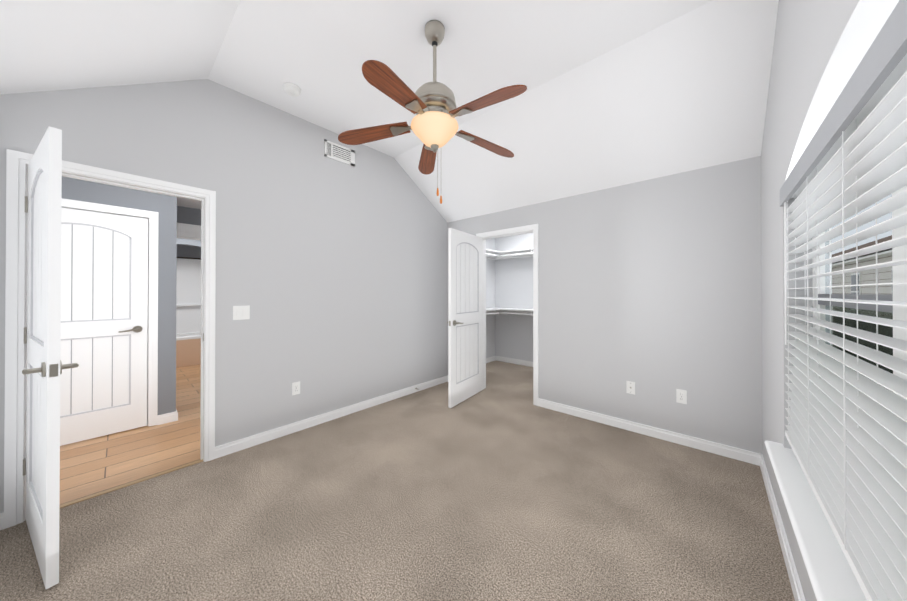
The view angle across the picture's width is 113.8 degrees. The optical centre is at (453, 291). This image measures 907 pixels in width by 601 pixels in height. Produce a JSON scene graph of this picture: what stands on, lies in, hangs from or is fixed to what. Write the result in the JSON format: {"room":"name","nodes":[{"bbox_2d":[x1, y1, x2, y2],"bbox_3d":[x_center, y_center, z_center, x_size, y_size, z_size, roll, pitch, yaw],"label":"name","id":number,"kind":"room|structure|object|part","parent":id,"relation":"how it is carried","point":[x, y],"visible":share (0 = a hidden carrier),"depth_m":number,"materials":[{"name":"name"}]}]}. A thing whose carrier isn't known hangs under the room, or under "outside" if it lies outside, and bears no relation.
{"room":"empty bedroom","nodes":[
{"label":"empty bedroom","id":0,"kind":"room"},
{"bbox_2d":[62,176,177,414],"bbox_3d":[-3.656,0.066,2.223,0.120,2.500,2.294,0,0,41],"label":"wall","id":1,"kind":"structure","parent":0,"point":[172,247],"depth_m":2.97,"materials":[{"name":"grey paint"}]},
{"bbox_2d":[60,208,147,445],"bbox_3d":[-3.277,0.300,2.611,0.152,2.025,0.801,0,0,41],"label":"hall door","id":2,"kind":"structure","parent":1,"relation":"in","point":[104,307],"depth_m":2.69,"materials":[{"name":"white wood"}]},
{"bbox_2d":[61,198,157,425],"bbox_3d":[-3.297,0.266,2.628,0.152,2.105,0.940,0,0,41],"label":"door frame","id":3,"kind":"structure","parent":1,"relation":"attached to","point":[152,365],"depth_m":2.90,"materials":[{"name":"white wood"}]},
{"bbox_2d":[170,410,177,420],"bbox_3d":[-3.250,1.281,3.397,1.105,0.094,0.019,0,0,41],"label":"baseboard","id":4,"kind":"structure","parent":1,"relation":"attached to","point":[174,415],"depth_m":3.02,"materials":[{"name":"white wood"}]},
{"bbox_2d":[60,364,200,504],"bbox_3d":[-4.102,1.356,3.615,4.980,0.054,3.560,0,0,41],"label":"floor","id":5,"kind":"structure","parent":0,"point":[89,467],"depth_m":2.44,"materials":[{"name":"brown wood"}]},
{"bbox_2d":[176,257,200,367],"bbox_3d":[-5.076,0.336,5.468,0.812,2.006,1.580,0,0,41],"label":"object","id":6,"kind":"object","parent":5,"relation":"on","point":[188,319],"visible":0.1,"depth_m":5.81,"materials":[{"name":"white plastic"}]},
{"bbox_3d":[-4.781,-0.594,5.212,0.025,0.026,1.576,0,0,41],"label":"bath curtain rod","id":7,"kind":"part","parent":6,"relation":"part of","materials":[{"name":"metal"}]},
{"bbox_2d":[177,197,200,208],"bbox_3d":[-4.219,-1.167,3.571,4.880,0.100,3.560,0,0,41],"label":"ceiling","id":8,"kind":"structure","parent":0,"point":[188,203],"depth_m":3.76,"materials":[{"name":"white paint"}]},
{"bbox_2d":[178,206,200,257],"bbox_3d":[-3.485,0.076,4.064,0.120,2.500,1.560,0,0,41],"label":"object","id":9,"kind":"structure","parent":0,"point":[191,248],"depth_m":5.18,"materials":[{"name":"grey paint"}]},
{"bbox_2d":[177,231,200,239],"bbox_3d":[-3.418,0.274,4.139,0.152,2.105,0.892,0,0,41],"label":"door frame","id":10,"kind":"structure","parent":9,"relation":"attached to","point":[187,235],"depth_m":3.94,"materials":[{"name":"white wood"}]},
{"bbox_2d":[177,223,200,233],"bbox_3d":[-3.361,-0.835,4.094,0.030,0.109,0.942,0,0,41],"label":"trim","id":11,"kind":"structure","parent":9,"relation":"attached to","point":[188,228],"depth_m":3.92,"materials":[{"name":"white wood"}]},
{"bbox_2d":[0,79,446,512],"bbox_3d":[-1.375,-0.167,3.009,0.120,2.975,3.990,0,0,41],"label":"wall","id":12,"kind":"structure","parent":0,"point":[332,273],"depth_m":2.69,"materials":[{"name":"grey paint"}]},
{"bbox_2d":[22,126,78,588],"bbox_3d":[-2.106,0.288,1.511,0.791,2.025,0.152,0,0,31],"label":"hall door","id":13,"kind":"structure","parent":12,"relation":"in","point":[42,372],"depth_m":1.33,"materials":[{"name":"white wood"}]},
{"bbox_2d":[4,149,215,528],"bbox_3d":[-2.236,0.263,2.033,0.152,2.105,0.920,0,0,41],"label":"door frame","id":14,"kind":"structure","parent":12,"relation":"attached to","point":[17,162],"depth_m":1.69,"materials":[{"name":"white wood"}]},
{"bbox_2d":[25,459,202,519],"bbox_3d":[-2.212,1.315,2.007,0.033,0.012,0.790,0,0,41],"label":"trim","id":15,"kind":"structure","parent":12,"relation":"attached to","point":[121,486],"depth_m":2.00,"materials":[{"name":"brown"}]},
{"bbox_2d":[233,305,249,319],"bbox_3d":[-1.768,0.178,2.465,0.010,0.116,0.116,0,0,41],"label":"light switch","id":16,"kind":"object","parent":12,"relation":"attached to","point":[241,312],"visible":1,"depth_m":2.46,"materials":[{"name":"white plastic"}]},
{"bbox_2d":[292,381,299,394],"bbox_3d":[-1.482,0.914,2.786,0.008,0.116,0.071,0,0,41],"label":"outlet","id":17,"kind":"object","parent":12,"relation":"attached to","point":[295,388],"visible":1,"depth_m":2.78,"materials":[{"name":"white plastic"}]},
{"bbox_2d":[215,375,447,458],"bbox_3d":[-0.982,1.278,3.346,0.015,0.088,2.715,0,0,41],"label":"baseboard","id":18,"kind":"structure","parent":12,"relation":"attached to","point":[231,447],"depth_m":2.91,"materials":[{"name":"white wood"}]},
{"bbox_2d":[324,139,354,166],"bbox_3d":[-1.196,-1.456,3.122,0.010,0.170,0.335,0,0,41],"label":"air vent","id":19,"kind":"object","parent":12,"relation":"in","point":[337,152],"visible":1,"depth_m":3.11,"materials":[{"name":"white plastic"}]},
{"bbox_2d":[0,0,778,222],"bbox_3d":[-0.109,-1.417,1.897,3.498,0.927,3.990,0,0,41],"label":"ceiling","id":20,"kind":"structure","parent":0,"point":[616,93],"depth_m":2.05,"materials":[{"name":"white paint"}]},
{"bbox_2d":[283,82,300,96],"bbox_3d":[-1.317,-1.636,2.413,0.132,0.044,0.132,0,0,41],"label":"smoke detector","id":21,"kind":"object","parent":20,"relation":"attached to","point":[292,89],"visible":1,"depth_m":2.38,"materials":[{"name":"white plastic"}]},
{"bbox_2d":[338,20,526,203],"bbox_3d":[-0.081,-1.121,1.829,1.170,1.079,1.219,0,0,41],"label":"fan","id":22,"kind":"object","parent":20,"relation":"hanging from","point":[433,127],"visible":1,"depth_m":1.78,"materials":[{"name":"brown wood"}]},
{"bbox_3d":[-0.519,-1.020,1.916,0.473,0.006,0.128,-7,-12,7],"label":"blade","id":23,"kind":"part","parent":22,"relation":"part of","materials":[{"name":"brown wood"}]},
{"bbox_3d":[-0.290,-1.022,1.501,0.128,0.006,0.473,-12,1,26],"label":"blade","id":24,"kind":"part","parent":22,"relation":"part of","materials":[{"name":"brown wood"}]},
{"bbox_3d":[-0.195,-1.018,2.263,0.128,0.006,0.473,11,-9,-9],"label":"blade","id":25,"kind":"part","parent":22,"relation":"part of","materials":[{"name":"brown wood"}]},
{"bbox_3d":[-0.119,-0.991,1.866,0.300,0.152,0.300,0,0,41],"label":"lamp shade","id":26,"kind":"part","parent":22,"relation":"part of","materials":[{"name":"beige glass"}]},
{"bbox_3d":[-0.119,-1.230,1.867,0.276,0.705,0.276,0,0,41],"label":"motor","id":27,"kind":"part","parent":22,"relation":"part of","materials":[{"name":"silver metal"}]},
{"label":"blade","id":28,"kind":"part","parent":22,"relation":"part of","materials":[{"name":"brown wood"}]},
{"bbox_3d":[0.176,-1.022,1.590,0.473,0.006,0.128,9,17,43],"label":"blade","id":29,"kind":"part","parent":22,"relation":"part of","materials":[{"name":"brown wood"}]},
{"bbox_2d":[0,360,794,600],"bbox_3d":[0.341,1.348,2.567,3.728,0.060,5.610,0,0,41],"label":"floor carpet","id":30,"kind":"object","parent":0,"point":[500,487],"visible":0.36,"depth_m":1.70,"materials":[{"name":"beige carpet"}]},
{"bbox_2d":[486,238,493,357],"bbox_3d":[0.270,0.081,5.218,0.120,2.500,1.500,0,0,41],"label":"wall","id":31,"kind":"structure","parent":0,"point":[489,242],"depth_m":5.61,"materials":[{"name":"white paint"}]},
{"bbox_2d":[486,356,495,362],"bbox_3d":[0.310,1.287,5.156,0.015,0.088,1.470,0,0,41],"label":"baseboard","id":32,"kind":"structure","parent":31,"relation":"attached to","point":[493,358],"depth_m":5.59,"materials":[{"name":"white wood"}]},
{"bbox_2d":[486,249,499,314],"bbox_3d":[0.408,-0.151,5.050,0.310,1.133,0.930,0,0,41],"label":"closet shelf","id":33,"kind":"object","parent":31,"relation":"attached to","point":[490,254],"depth_m":5.41,"materials":[{"name":"white wood"}]},
{"bbox_2d":[494,233,532,361],"bbox_3d":[1.657,0.081,5.073,2.390,2.500,0.120,0,0,41],"label":"wall","id":34,"kind":"structure","parent":0,"point":[509,283],"depth_m":5.47,"materials":[{"name":"white paint"}]},
{"bbox_2d":[496,356,532,366],"bbox_3d":[1.612,1.286,5.017,2.150,0.088,0.015,0,0,41],"label":"baseboard","id":35,"kind":"structure","parent":34,"relation":"attached to","point":[498,358],"depth_m":5.44,"materials":[{"name":"white wood"}]},
{"bbox_2d":[500,248,532,315],"bbox_3d":[1.514,-0.152,4.913,2.150,1.133,0.310,0,0,41],"label":"closet shelf","id":36,"kind":"object","parent":34,"relation":"attached to","point":[509,254],"depth_m":5.25,"materials":[{"name":"white wood"}]},
{"bbox_2d":[447,156,761,453],"bbox_3d":[1.085,0.150,3.416,3.728,2.345,0.120,0,0,41],"label":"wall","id":37,"kind":"structure","parent":0,"point":[651,289],"depth_m":2.67,"materials":[{"name":"grey paint"}]},
{"bbox_2d":[447,228,482,407],"bbox_3d":[0.169,0.299,3.647,0.152,2.025,0.763,0,0,34],"label":"closet door","id":38,"kind":"structure","parent":37,"relation":"in","point":[465,316],"depth_m":3.58,"materials":[{"name":"white wood"}]},
{"bbox_2d":[476,224,538,405],"bbox_3d":[0.690,0.272,3.765,0.892,2.105,0.152,0,0,41],"label":"door frame","id":39,"kind":"structure","parent":37,"relation":"attached to","point":[533,228],"depth_m":3.46,"materials":[{"name":"white wood"}]},
{"bbox_2d":[626,381,634,394],"bbox_3d":[1.677,0.912,2.799,0.071,0.116,0.016,0,0,41],"label":"outlet","id":40,"kind":"object","parent":37,"relation":"attached to","point":[630,387],"visible":1,"depth_m":2.80,"materials":[{"name":"white plastic"}]},
{"bbox_2d":[538,398,755,464],"bbox_3d":[1.638,1.276,2.833,1.758,0.088,0.015,0,0,41],"label":"baseboard","id":41,"kind":"structure","parent":37,"relation":"attached to","point":[751,457],"depth_m":2.65,"materials":[{"name":"white wood"}]},
{"bbox_2d":[676,389,686,403],"bbox_3d":[1.966,0.907,2.549,0.071,0.116,0.008,0,0,41],"label":"outlet","id":42,"kind":"object","parent":37,"relation":"attached to","point":[681,396],"visible":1,"depth_m":2.55,"materials":[{"name":"white plastic"}]},
{"bbox_2d":[761,0,898,600],"bbox_3d":[1.145,-0.178,0.783,0.150,2.975,3.990,0,0,41],"label":"wall","id":43,"kind":"structure","parent":0,"point":[821,48],"depth_m":1.46,"materials":[{"name":"grey paint"}]},
{"bbox_2d":[756,453,805,600],"bbox_3d":[1.084,1.266,0.830,0.015,0.088,3.750,0,0,41],"label":"baseboard","id":44,"kind":"structure","parent":43,"relation":"attached to","point":[795,583],"depth_m":1.51,"materials":[{"name":"white wood"}]},
{"bbox_2d":[764,440,866,600],"bbox_3d":[1.120,0.814,0.801,0.215,0.028,1.950,0,0,41],"label":"window sill","id":45,"kind":"structure","parent":43,"relation":"attached to","point":[832,577],"depth_m":0.97,"materials":[{"name":"white wood"}]},
{"bbox_2d":[780,0,906,600],"bbox_3d":[1.107,0.102,0.816,0.070,1.260,1.844,0,0,41],"label":"window blinds","id":46,"kind":"object","parent":43,"relation":"attached to","point":[846,434],"visible":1,"depth_m":0.78,"materials":[{"name":"white plastic"}]},
{"bbox_2d":[812,185,906,399],"bbox_3d":[1.180,0.044,0.751,0.052,1.510,1.850,0,0,41],"label":"window","id":47,"kind":"structure","parent":43,"relation":"in","point":[899,273],"depth_m":0.92,"materials":[{"name":"white glass"}]},
{"bbox_2d":[833,306,892,389],"bbox_3d":[1.202,0.389,0.730,0.001,0.720,1.750,0,0,41],"label":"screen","id":48,"kind":"object","parent":47,"relation":"attached to","point":[870,328],"depth_m":1.07,"materials":[{"name":"black"}]},
{"label":"outside","id":49,"kind":"structure","parent":0,"visible":0},
{"bbox_3d":[16.604,4.401,9.248,11.300,0.100,60.000,0,0,41],"label":"ground","id":50,"kind":"structure","parent":49,"visible":0},
{"bbox_2d":[832,235,892,390],"bbox_3d":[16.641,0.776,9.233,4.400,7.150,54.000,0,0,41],"label":"house","id":51,"kind":"structure","parent":50,"relation":"on","point":[885,278],"depth_m":11.99,"materials":[{"name":"beige"}]}
]}

